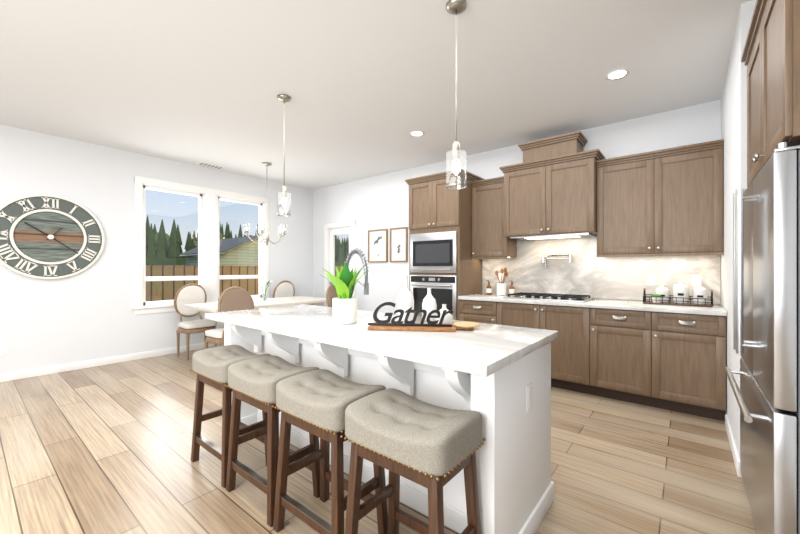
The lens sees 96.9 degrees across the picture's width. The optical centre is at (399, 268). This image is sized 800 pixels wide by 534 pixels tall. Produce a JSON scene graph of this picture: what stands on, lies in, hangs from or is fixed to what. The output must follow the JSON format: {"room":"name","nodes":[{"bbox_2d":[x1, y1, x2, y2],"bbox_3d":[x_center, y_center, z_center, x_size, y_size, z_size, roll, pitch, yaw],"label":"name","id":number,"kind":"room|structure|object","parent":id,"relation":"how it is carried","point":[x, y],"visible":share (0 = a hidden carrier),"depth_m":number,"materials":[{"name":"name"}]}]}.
{"room":"dining room and kitchen","nodes":[
{"label":"dining room and kitchen","id":0,"kind":"room"},
{"bbox_2d":[0,124,312,373],"bbox_3d":[-4.481,-0.165,3.937,0.120,2.850,8.740,0,0,39],"label":"wall","id":1,"kind":"structure","parent":0,"point":[87,314],"depth_m":4.59,"materials":[{"name":"white paint"}]},
{"bbox_2d":[0,194,104,278],"bbox_3d":[-4.147,-0.370,4.207,0.054,1.000,1.000,0,0,39],"label":"clock","id":2,"kind":"object","parent":1,"relation":"attached to","point":[44,236],"visible":0.96,"depth_m":4.19,"materials":[{"name":"grey"}]},
{"bbox_2d":[0,343,223,381],"bbox_3d":[-4.428,1.215,3.895,0.016,0.090,8.500,0,0,39],"label":"baseboard","id":3,"kind":"structure","parent":1,"relation":"attached to","point":[11,376],"depth_m":4.52,"materials":[{"name":"white"}]},
{"bbox_2d":[132,176,271,314],"bbox_3d":[-3.039,-0.315,5.677,0.160,1.910,2.080,0,0,39],"label":"window","id":4,"kind":"structure","parent":1,"relation":"in","point":[208,277],"depth_m":5.58,"materials":[{"name":"white wood"}]},
{"bbox_2d":[0,0,750,189],"bbox_3d":[-1.738,-1.640,1.724,7.170,0.100,8.740,0,0,39],"label":"ceiling","id":5,"kind":"structure","parent":0,"point":[367,86],"depth_m":2.91,"materials":[{"name":"white paint"}]},
{"bbox_2d":[197,162,223,168],"bbox_3d":[-2.933,-1.585,5.482,0.150,0.009,0.350,0,0,39],"label":"ceiling vent","id":6,"kind":"object","parent":5,"relation":"in","point":[209,165],"visible":1,"depth_m":5.46,"materials":[{"name":"white metal"}]},
{"bbox_2d":[244,223,286,244],"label":"chandelier","id":7,"kind":"object","parent":5,"relation":"hanging from","point":[281,232],"depth_m":5.34,"materials":[{"name":"glass"}]},
{"bbox_2d":[262,162,271,165],"label":"ceiling canopy","id":8,"kind":"object","parent":5,"relation":"hanging from","point":[264,163],"depth_m":5.34,"materials":[{"name":"silver metal"}]},
{"bbox_2d":[277,94,290,215],"bbox_3d":[-1.078,-1.040,3.298,0.126,1.099,0.126,0,0,39],"label":"pendant light","id":9,"kind":"object","parent":5,"relation":"hanging from","point":[284,98],"visible":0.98,"depth_m":3.29,"materials":[{"name":"clear glass"}]},
{"bbox_2d":[410,131,423,135],"bbox_3d":[0.200,-1.587,4.182,0.168,0.004,0.168,0,0,30],"label":"recessed light","id":10,"kind":"object","parent":5,"relation":"in","point":[414,133],"depth_m":4.18,"materials":[{"name":"white"}]},
{"bbox_2d":[446,0,466,188],"bbox_3d":[0.340,-1.040,2.141,0.126,1.099,0.126,0,0,39],"label":"pendant light","id":11,"kind":"object","parent":5,"relation":"hanging from","point":[455,7],"visible":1,"depth_m":2.13,"materials":[{"name":"clear glass"}]},
{"bbox_2d":[605,68,628,79],"bbox_3d":[1.780,-1.587,2.907,0.168,0.004,0.168,0,0,-6],"label":"recessed light","id":12,"kind":"object","parent":5,"relation":"in","point":[617,74],"depth_m":2.90,"materials":[{"name":"white plastic"}]},
{"bbox_2d":[0,345,756,533],"bbox_3d":[-1.738,1.290,1.724,7.170,0.060,8.740,0,0,39],"label":"floor","id":13,"kind":"structure","parent":0,"point":[104,449],"depth_m":2.24,"materials":[{"name":"brown wood"}]},
{"bbox_2d":[174,283,216,359],"bbox_3d":[-2.949,0.740,5.129,0.533,1.039,0.480,0,0,39],"label":"dining chair","id":14,"kind":"object","parent":13,"relation":"on","point":[191,293],"visible":0.88,"depth_m":5.12,"materials":[{"name":"beige fabric"}]},
{"bbox_2d":[204,286,253,348],"bbox_3d":[-2.124,0.740,4.412,0.533,1.039,0.480,0,0,39],"label":"dining chair","id":15,"kind":"object","parent":13,"relation":"on","point":[234,298],"visible":0.5,"depth_m":4.26,"materials":[{"name":"beige fabric"}]},
{"bbox_2d":[191,374,266,487],"bbox_3d":[-1.088,0.968,2.298,0.470,0.587,0.319,0,0,39],"label":"stool leg","id":16,"kind":"object","parent":13,"relation":"on","point":[198,439],"visible":0.44,"depth_m":2.22,"materials":[{"name":"brown wood"}]},
{"bbox_2d":[190,345,270,384],"bbox_3d":[-1.088,0.606,2.298,0.474,0.135,0.342,0,0,39],"label":"seat","id":17,"kind":"object","parent":16,"relation":"on","point":[213,363],"visible":0.6,"depth_m":2.23,"materials":[{"name":"grey fabric"}]},
{"bbox_2d":[184,296,325,312],"bbox_3d":[-2.031,0.880,5.365,0.960,0.760,1.900,0,0,39],"label":"dining table","id":18,"kind":"object","parent":13,"relation":"on","point":[210,307],"visible":0.15,"depth_m":5.17,"materials":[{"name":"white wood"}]},
{"bbox_2d":[259,280,272,300],"bbox_3d":[-2.010,0.336,5.370,0.229,0.326,0.198,0,0,39],"label":"vase","id":19,"kind":"object","parent":18,"relation":"on","point":[264,299],"visible":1,"depth_m":5.35,"materials":[{"name":"clear glass"}]},
{"bbox_2d":[226,390,319,526],"bbox_3d":[-0.709,0.968,1.992,0.470,0.587,0.319,0,0,39],"label":"stool leg","id":20,"kind":"object","parent":13,"relation":"on","point":[235,465],"visible":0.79,"depth_m":1.92,"materials":[{"name":"brown wood"}]},
{"bbox_2d":[224,355,319,405],"bbox_3d":[-0.709,0.606,1.992,0.474,0.135,0.342,0,0,39],"label":"seat","id":21,"kind":"object","parent":20,"relation":"on","point":[258,378],"visible":0.71,"depth_m":1.91,"materials":[{"name":"grey fabric"}]},
{"bbox_2d":[272,280,294,297],"bbox_3d":[-1.969,0.740,6.343,0.533,1.039,0.480,0,0,39],"label":"dining chair","id":22,"kind":"object","parent":13,"relation":"on","point":[285,288],"visible":0.31,"depth_m":6.41,"materials":[{"name":"beige fabric"}]},
{"bbox_2d":[273,411,387,533],"bbox_3d":[-0.331,0.968,1.687,0.470,0.587,0.319,0,0,39],"label":"stool leg","id":23,"kind":"object","parent":13,"relation":"on","point":[334,476],"visible":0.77,"depth_m":1.65,"materials":[{"name":"brown wood"}]},
{"bbox_2d":[272,369,385,434],"bbox_3d":[-0.331,0.606,1.687,0.474,0.135,0.342,0,0,39],"label":"seat","id":24,"kind":"object","parent":23,"relation":"on","point":[323,399],"visible":0.77,"depth_m":1.60,"materials":[{"name":"grey fabric"}]},
{"bbox_2d":[326,284,337,306],"bbox_3d":[-1.119,0.740,5.658,0.533,1.039,0.480,0,0,39],"label":"dining chair","id":25,"kind":"object","parent":13,"relation":"on","point":[331,293],"visible":0.12,"depth_m":5.41,"materials":[{"name":"brown wood"}]},
{"bbox_2d":[224,324,553,533],"bbox_3d":[-0.279,0.821,2.321,2.234,0.878,0.782,0,0,39],"label":"kitchen island","id":26,"kind":"object","parent":13,"relation":"on","point":[516,487],"depth_m":1.72,"materials":[{"name":"white"}]},
{"bbox_2d":[205,304,557,379],"bbox_3d":[-0.302,0.360,2.293,2.270,0.040,0.890,0,0,39],"label":"island countertop","id":27,"kind":"structure","parent":26,"relation":"on","point":[486,349],"depth_m":1.77,"materials":[{"name":"white stone"}]},
{"bbox_2d":[319,261,367,323],"bbox_3d":[-0.381,0.146,2.188,0.322,0.386,0.337,0,0,39],"label":"potted plant","id":28,"kind":"object","parent":27,"relation":"on","point":[344,281],"visible":1,"depth_m":2.15,"materials":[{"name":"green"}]},
{"bbox_2d":[346,248,368,294],"bbox_3d":[-0.332,0.100,2.430,0.247,0.479,0.132,0,0,39],"label":"faucet","id":29,"kind":"object","parent":27,"relation":"on","point":[365,269],"visible":0.52,"depth_m":2.40,"materials":[{"name":"silver metal"}]},
{"bbox_2d":[397,276,413,321],"bbox_3d":[0.036,0.194,2.258,0.107,0.290,0.107,0,0,33],"label":"ceramic vase","id":30,"kind":"object","parent":27,"relation":"on","point":[405,300],"depth_m":2.22,"materials":[{"name":"white ceramic"}]},
{"bbox_2d":[368,322,473,331],"bbox_3d":[0.121,0.330,1.993,0.580,0.018,0.180,0,0,7],"label":"serving board","id":31,"kind":"object","parent":27,"relation":"on","point":[453,328],"visible":0.69,"depth_m":1.92,"materials":[{"name":"brown wood"}]},
{"bbox_2d":[368,302,453,326],"bbox_3d":[0.057,0.255,1.970,0.479,0.132,0.014,0,0,7],"label":"gather sign","id":32,"kind":"object","parent":31,"relation":"on","point":[399,322],"visible":1,"depth_m":1.97,"materials":[{"name":"black metal"}]},
{"bbox_2d":[453,322,479,327],"bbox_3d":[0.371,0.315,1.983,0.150,0.012,0.150,0,0,39],"label":"woven trivet","id":33,"kind":"object","parent":31,"relation":"on","point":[466,324],"visible":0.96,"depth_m":1.94,"materials":[{"name":"brown wicker"}]},
{"bbox_2d":[422,288,435,320],"bbox_3d":[0.190,0.234,2.306,0.095,0.210,0.095,0,0,33],"label":"ceramic vase","id":34,"kind":"object","parent":27,"relation":"on","point":[429,299],"depth_m":2.28,"materials":[{"name":"white ceramic"}]},
{"bbox_2d":[430,302,452,323],"bbox_3d":[0.268,0.279,2.147,0.103,0.120,0.103,0,0,33],"label":"ceramic vase","id":35,"kind":"object","parent":27,"relation":"on","point":[448,318],"depth_m":2.13,"materials":[{"name":"white ceramic"}]},
{"bbox_2d":[526,382,532,411],"bbox_3d":[0.603,0.600,1.650,0.006,0.120,0.075,0,0,39],"label":"outlet","id":36,"kind":"object","parent":26,"relation":"attached to","point":[529,396],"visible":1,"depth_m":1.64,"materials":[{"name":"white plastic"}]},
{"bbox_2d":[345,441,480,533],"bbox_3d":[0.048,0.968,1.381,0.470,0.587,0.319,0,0,39],"label":"stool leg","id":37,"kind":"object","parent":13,"relation":"on","point":[356,511],"visible":0.62,"depth_m":1.35,"materials":[{"name":"brown wood"}]},
{"bbox_2d":[340,388,485,480],"bbox_3d":[0.048,0.606,1.381,0.474,0.135,0.342,0,0,39],"label":"seat","id":38,"kind":"object","parent":37,"relation":"on","point":[407,430],"visible":0.98,"depth_m":1.27,"materials":[{"name":"grey fabric"}]},
{"bbox_2d":[405,169,483,320],"bbox_3d":[0.605,0.025,4.828,0.868,2.470,0.718,0,0,39],"label":"tall cabinet","id":39,"kind":"object","parent":13,"relation":"on","point":[445,267],"visible":0.73,"depth_m":4.55,"materials":[{"name":"brown wood"}]},
{"bbox_2d":[460,299,501,324],"bbox_3d":[1.144,0.822,4.439,0.541,0.878,0.647,0,0,39],"label":"base cabinet","id":40,"kind":"object","parent":13,"relation":"on","point":[471,310],"depth_m":4.18,"materials":[{"name":"brown wood"}]},
{"bbox_2d":[502,303,597,395],"bbox_3d":[1.679,0.822,4.008,1.086,0.878,0.647,0,0,39],"label":"base cabinet","id":41,"kind":"object","parent":13,"relation":"on","point":[574,354],"depth_m":3.59,"materials":[{"name":"brown wood"}]},
{"bbox_2d":[598,307,661,408],"bbox_3d":[2.243,0.822,3.552,0.616,0.878,0.647,0,0,39],"label":"base cabinet","id":42,"kind":"object","parent":13,"relation":"on","point":[627,347],"depth_m":3.26,"materials":[{"name":"brown wood"}]},
{"bbox_2d":[662,311,726,420],"bbox_3d":[2.601,0.822,3.264,0.555,0.878,0.647,0,0,39],"label":"base cabinet","id":43,"kind":"object","parent":13,"relation":"on","point":[693,346],"depth_m":2.97,"materials":[{"name":"brown wood"}]},
{"bbox_2d":[458,291,725,314],"bbox_3d":[1.857,0.360,3.828,2.420,0.041,0.661,0,0,39],"label":"countertop","id":44,"kind":"structure","parent":43,"relation":"on","point":[610,304],"depth_m":3.42,"materials":[{"name":"white stone"}]},
{"bbox_2d":[486,280,491,294],"bbox_3d":[1.142,0.247,4.552,0.066,0.184,0.066,0,0,27],"label":"soap bottle","id":45,"kind":"object","parent":44,"relation":"on","point":[489,289],"depth_m":4.53,"materials":[{"name":"brown glass"}]},
{"bbox_2d":[495,267,507,294],"bbox_3d":[1.291,0.164,4.475,0.149,0.350,0.133,0,0,39],"label":"utensil crock","id":46,"kind":"object","parent":44,"relation":"on","point":[501,288],"visible":1,"depth_m":4.44,"materials":[{"name":"white ceramic"}]},
{"bbox_2d":[509,282,514,293],"bbox_3d":[1.400,0.247,4.435,0.066,0.184,0.066,0,0,27],"label":"soap bottle","id":47,"kind":"object","parent":44,"relation":"on","point":[511,290],"depth_m":4.41,"materials":[{"name":"brown"}]},
{"bbox_2d":[503,292,593,301],"bbox_3d":[1.658,0.319,3.982,0.840,0.041,0.520,0,0,39],"label":"cooktop","id":48,"kind":"object","parent":44,"relation":"in","point":[555,297],"visible":0.98,"depth_m":3.87,"materials":[{"name":"silver metal"}]},
{"bbox_2d":[643,288,712,306],"bbox_3d":[2.608,0.267,3.343,0.518,0.144,0.287,0,0,39],"label":"tray","id":49,"kind":"object","parent":44,"relation":"on","point":[690,303],"visible":0.88,"depth_m":3.27,"materials":[{"name":"black metal"}]},
{"bbox_2d":[652,293,662,302],"bbox_3d":[2.449,0.287,3.384,0.075,0.079,0.075,0,0,39],"label":"potted plant","id":50,"kind":"object","parent":49,"relation":"on","point":[659,295],"depth_m":3.36,"materials":[{"name":"white ceramic"}]},
{"bbox_2d":[656,286,668,301],"bbox_3d":[2.560,0.248,3.459,0.106,0.156,0.106,0,0,-6],"label":"canister","id":51,"kind":"object","parent":49,"relation":"on","point":[665,291],"depth_m":3.41,"materials":[{"name":"white ceramic"}]},
{"bbox_2d":[673,283,688,302],"bbox_3d":[2.657,0.231,3.356,0.115,0.191,0.115,0,0,-6],"label":"canister","id":52,"kind":"object","parent":49,"relation":"on","point":[681,290],"depth_m":3.31,"materials":[{"name":"white ceramic"}]},
{"bbox_2d":[693,286,707,303],"bbox_3d":[2.778,0.244,3.283,0.106,0.166,0.106,0,0,-6],"label":"canister","id":53,"kind":"object","parent":49,"relation":"on","point":[698,292],"depth_m":3.25,"materials":[{"name":"white ceramic"}]},
{"bbox_2d":[725,142,799,533],"bbox_3d":[1.968,0.392,1.502,0.823,1.713,1.040,0,0,39],"label":"fridge","id":54,"kind":"object","parent":13,"relation":"on","point":[766,274],"visible":1,"depth_m":1.35,"materials":[{"name":"grey metal"}]},
{"bbox_2d":[313,100,720,313],"bbox_3d":[1.015,-0.165,5.040,7.050,2.850,0.120,0,0,39],"label":"wall","id":55,"kind":"structure","parent":0,"point":[375,202],"depth_m":5.76,"materials":[{"name":"white paint"}]},
{"bbox_2d":[324,220,354,306],"bbox_3d":[-1.115,0.198,6.747,0.860,2.125,0.138,0,0,39],"label":"door frame","id":56,"kind":"structure","parent":55,"relation":"attached to","point":[331,230],"depth_m":6.88,"materials":[{"name":"white painted wood"}]},
{"bbox_2d":[368,229,387,261],"bbox_3d":[-0.383,-0.380,6.070,0.440,0.560,0.030,0,0,39],"label":"picture frame","id":57,"kind":"object","parent":55,"relation":"attached to","point":[378,245],"depth_m":6.06,"materials":[{"name":"white paper"}]},
{"bbox_2d":[390,227,407,261],"bbox_3d":[-0.023,-0.380,5.779,0.355,0.560,0.030,0,0,39],"label":"picture frame","id":58,"kind":"object","parent":55,"relation":"attached to","point":[398,236],"depth_m":5.77,"materials":[{"name":"white paper"}]},
{"bbox_2d":[471,179,517,258],"bbox_3d":[1.216,-0.606,4.581,0.476,0.932,0.336,0,0,39],"label":"upper cabinet","id":59,"kind":"object","parent":55,"relation":"attached to","point":[487,241],"depth_m":4.46,"materials":[{"name":"brown wood"}]},
{"bbox_2d":[498,273,503,281],"bbox_3d":[1.331,0.122,4.675,0.070,0.115,0.006,0,0,39],"label":"outlet","id":60,"kind":"object","parent":55,"relation":"attached to","point":[499,274],"depth_m":4.68,"materials":[{"name":"white plastic"}]},
{"bbox_2d":[502,151,601,238],"bbox_3d":[1.745,-0.766,4.089,0.959,0.792,0.436,0,0,39],"label":"upper cabinet","id":61,"kind":"object","parent":55,"relation":"attached to","point":[555,198],"depth_m":3.89,"materials":[{"name":"brown wood"}]},
{"bbox_2d":[522,135,585,166],"bbox_3d":[1.779,-1.311,4.132,0.580,0.211,0.326,0,0,39],"label":"upper cabinet","id":62,"kind":"object","parent":55,"relation":"attached to","point":[557,148],"depth_m":3.96,"materials":[{"name":"brown wood"}]},
{"bbox_2d":[542,254,570,266],"bbox_3d":[1.846,-0.087,4.198,0.352,0.154,0.103,0,0,39],"label":"pot filler","id":63,"kind":"object","parent":55,"relation":"attached to","point":[545,259],"visible":1,"depth_m":4.17,"materials":[{"name":"silver metal"}]},
{"bbox_2d":[647,274,654,285],"bbox_3d":[2.592,0.122,3.658,0.070,0.115,0.006,0,0,39],"label":"outlet","id":64,"kind":"object","parent":55,"relation":"attached to","point":[650,278],"depth_m":3.66,"materials":[{"name":"white plastic"}]},
{"bbox_2d":[594,143,722,256],"bbox_3d":[2.533,-0.606,3.518,0.979,0.932,0.336,0,0,39],"label":"upper cabinet","id":65,"kind":"object","parent":55,"relation":"attached to","point":[666,202],"depth_m":3.35,"materials":[{"name":"brown wood"}]},
{"bbox_2d":[692,275,701,286],"bbox_3d":[2.872,0.122,3.432,0.070,0.115,0.006,0,0,39],"label":"outlet","id":66,"kind":"object","parent":55,"relation":"attached to","point":[696,280],"depth_m":3.43,"materials":[{"name":"white plastic"}]},
{"bbox_2d":[721,0,755,477],"bbox_3d":[2.585,-0.165,2.701,0.120,2.850,1.550,0,0,39],"label":"wall","id":67,"kind":"structure","parent":0,"point":[734,115],"depth_m":2.39,"materials":[{"name":"white paint"}]},
{"bbox_2d":[725,414,740,476],"bbox_3d":[2.327,1.215,2.490,0.013,0.090,0.898,0,0,39],"label":"baseboard","id":68,"kind":"structure","parent":67,"relation":"attached to","point":[729,432],"depth_m":2.38,"materials":[{"name":"white"}]},
{"bbox_2d":[741,0,799,186],"bbox_3d":[1.982,-0.863,1.462,0.750,0.776,1.089,0,0,39],"label":"upper cabinet","id":69,"kind":"object","parent":67,"relation":"attached to","point":[770,57],"visible":0.94,"depth_m":1.53,"materials":[{"name":"brown wood"}]},
{"label":"outside","id":70,"kind":"structure","parent":0,"visible":0},
{"bbox_3d":[-13.877,1.790,24.047,120.000,0.060,140.000,0,0,39],"label":"ground","id":71,"kind":"structure","parent":70,"visible":0},
{"bbox_2d":[180,235,258,265],"bbox_3d":[-9.979,-0.660,22.508,49.000,4.840,19.500,0,0,39],"label":"house","id":72,"kind":"structure","parent":71,"relation":"on","point":[241,255],"depth_m":32.25,"materials":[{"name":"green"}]},
{"bbox_2d":[146,265,343,301],"bbox_3d":[10.976,0.840,3.993,36.130,1.840,60.000,0,0,39],"label":"fence","id":73,"kind":"object","parent":71,"relation":"on","point":[161,286],"depth_m":10.77,"materials":[{"name":"brown wood"}]},
{"bbox_2d":[146,215,348,265],"bbox_3d":[-38.096,-3.959,50.014,17.668,11.439,110.000,0,0,39],"label":"trees","id":74,"kind":"object","parent":71,"relation":"on","point":[175,243],"depth_m":49.63,"materials":[{"name":"green plant"}]}
]}

